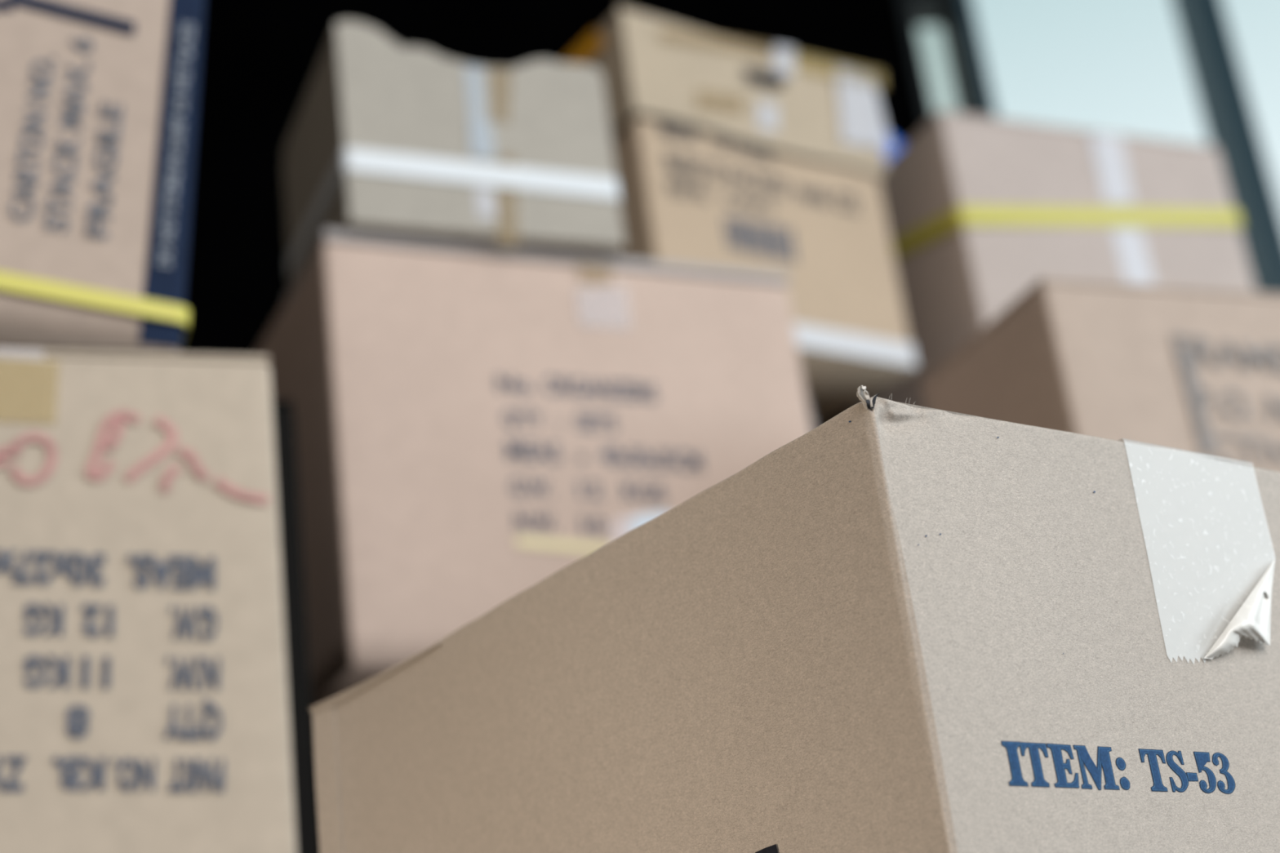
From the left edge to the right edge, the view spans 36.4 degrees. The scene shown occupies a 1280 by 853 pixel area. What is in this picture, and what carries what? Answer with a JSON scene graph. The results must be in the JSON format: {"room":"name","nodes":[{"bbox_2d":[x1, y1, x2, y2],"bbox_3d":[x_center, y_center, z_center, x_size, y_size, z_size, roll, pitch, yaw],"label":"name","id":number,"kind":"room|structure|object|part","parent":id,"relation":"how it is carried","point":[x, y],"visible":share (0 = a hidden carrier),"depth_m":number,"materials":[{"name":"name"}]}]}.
{"room":"warehouse","nodes":[
{"label":"warehouse","id":0,"kind":"room"},
{"bbox_2d":[181,0,920,355],"bbox_3d":[0.592,0.111,3.949,6.000,3.100,0.080,-2,-23,-13],"label":"wall","id":1,"kind":"structure","parent":0,"point":[260,59],"depth_m":4.02,"materials":[{"name":"black"}]},
{"bbox_2d":[894,0,985,128],"bbox_3d":[0.767,0.039,4.002,0.146,2.730,0.090,-2,-23,-13],"label":"window","id":2,"kind":"structure","parent":1,"relation":"in","point":[948,15],"depth_m":4.33,"materials":[{"name":"black metal"}]},
{"bbox_2d":[960,0,1279,293],"bbox_3d":[1.138,0.025,4.087,0.616,2.730,0.090,-2,-23,-13],"label":"window","id":3,"kind":"structure","parent":1,"relation":"in","point":[1221,117],"depth_m":4.38,"materials":[{"name":"black metal"},{"name":"dark painted metal"}]},
{"bbox_2d":[1208,0,1279,261],"bbox_3d":[2.473,-0.025,4.395,2.127,2.730,0.090,-2,-23,-13],"label":"window","id":4,"kind":"structure","parent":1,"relation":"in","point":[1260,166],"depth_m":4.40,"materials":[{"name":"clear glass"},{"name":"dark painted metal"}]},
{"bbox_3d":[3.200,-1.586,-3.631,24.271,0.060,20.702,-7,-22,0],"label":"floor","id":5,"kind":"structure","parent":0,"visible":0},
{"bbox_2d":[0,348,297,852],"bbox_3d":[-0.350,0.300,0.923,0.364,0.721,0.144,1,-23,-20],"label":"carton","id":6,"kind":"object","parent":5,"relation":"on","point":[144,701],"visible":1,"depth_m":0.97,"materials":[{"name":"brown cardboard"}]},
{"bbox_2d":[0,0,204,353],"bbox_3d":[-0.441,-0.178,1.097,0.389,0.345,0.138,2,-24,-21],"label":"carton","id":7,"kind":"object","parent":6,"relation":"on","point":[99,99],"visible":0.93,"depth_m":1.06,"materials":[{"name":"brown cardboard"}]},
{"bbox_2d":[272,399,319,852],"bbox_3d":[-0.265,0.345,1.128,0.164,0.770,0.064,2,-24,-22],"label":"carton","id":8,"kind":"object","parent":5,"relation":"on","point":[299,682],"visible":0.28,"depth_m":1.22,"materials":[{"name":"brown cardboard"}]},
{"bbox_2d":[309,385,1279,852],"bbox_3d":[0.142,0.270,0.630,0.364,0.440,0.316,9,-27,-36],"label":"carton","id":9,"kind":"object","parent":5,"relation":"on","point":[898,627],"visible":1,"depth_m":0.53,"materials":[{"name":"beige cardboard"}]},
{"bbox_2d":[921,277,1279,471],"bbox_3d":[0.511,0.320,1.405,0.444,0.837,0.190,2,-24,-22],"label":"carton","id":10,"kind":"object","parent":5,"relation":"on","point":[1194,371],"visible":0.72,"depth_m":1.41,"materials":[{"name":"brown cardboard"}]},
{"bbox_3d":[0.109,0.450,1.858,0.239,1.032,0.134,8,-27,-33],"label":"carton","id":11,"kind":"object","parent":5,"relation":"on","visible":0},
{"bbox_2d":[560,6,916,428],"bbox_3d":[0.075,-0.201,2.112,0.357,0.364,0.262,8,-27,-33],"label":"carton","id":12,"kind":"object","parent":11,"relation":"on","point":[727,153],"visible":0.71,"depth_m":2.01,"materials":[{"name":"beige cardboard"}]},
{"bbox_3d":[0.056,-0.304,2.150,0.340,0.133,0.260,8,-27,-33],"label":"lid","id":13,"kind":"part","parent":12,"relation":"part of","materials":[{"name":"beige cardboard"}]},
{"bbox_3d":[-0.021,0.523,1.460,0.304,0.631,0.204,3,-24,-25],"label":"carton","id":14,"kind":"object","parent":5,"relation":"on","visible":0},
{"bbox_2d":[254,228,811,706],"bbox_3d":[-0.087,0.066,1.624,0.417,0.348,0.247,3,-24,-25],"label":"carton","id":15,"kind":"object","parent":14,"relation":"on","point":[474,422],"visible":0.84,"depth_m":1.51,"materials":[{"name":"brown cardboard"}]},
{"bbox_2d":[282,20,625,288],"bbox_3d":[-0.165,-0.196,1.657,0.234,0.196,0.194,3,-24,-24],"label":"carton","id":16,"kind":"object","parent":15,"relation":"on","point":[386,137],"visible":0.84,"depth_m":1.57,"materials":[{"name":"beige cardboard"}]},
{"bbox_3d":[-0.199,-0.153,1.731,0.231,0.160,0.005,3,-24,-24],"label":"panel","id":17,"kind":"part","parent":16,"relation":"part of","materials":[{"name":"brown cardboard"}]},
{"bbox_3d":[-0.268,-0.204,1.613,0.005,0.182,0.180,3,-24,-24],"label":"panel","id":18,"kind":"part","parent":16,"relation":"part of","materials":[{"name":"brown cardboard"}]},
{"bbox_3d":[-0.154,-0.118,1.625,0.220,0.005,0.180,3,-24,-24],"label":"panel","id":19,"kind":"part","parent":16,"relation":"part of","materials":[{"name":"beige cardboard"}]},
{"bbox_3d":[-0.061,-0.187,1.700,0.005,0.166,0.180,3,-24,-24],"label":"panel","id":20,"kind":"part","parent":16,"relation":"part of","materials":[{"name":"beige cardboard"}]},
{"bbox_3d":[0.543,0.484,2.033,0.364,0.996,0.264,3,-24,-24],"label":"carton","id":21,"kind":"object","parent":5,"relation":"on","visible":0},
{"bbox_2d":[869,110,1256,407],"bbox_3d":[0.474,-0.131,2.285,0.399,0.339,0.288,3,-24,-24],"label":"carton","id":22,"kind":"object","parent":21,"relation":"on","point":[979,210],"visible":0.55,"depth_m":2.17,"materials":[{"name":"brown cardboard"}]},
{"bbox_2d":[882,132,906,164],"bbox_3d":[0.276,-0.316,2.336,0.101,0.088,0.085,2,-24,-21],"label":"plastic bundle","id":23,"kind":"object","parent":22,"relation":"on","point":[896,145],"visible":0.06,"depth_m":2.31,"materials":[{"name":"blue plastic"}]}
]}

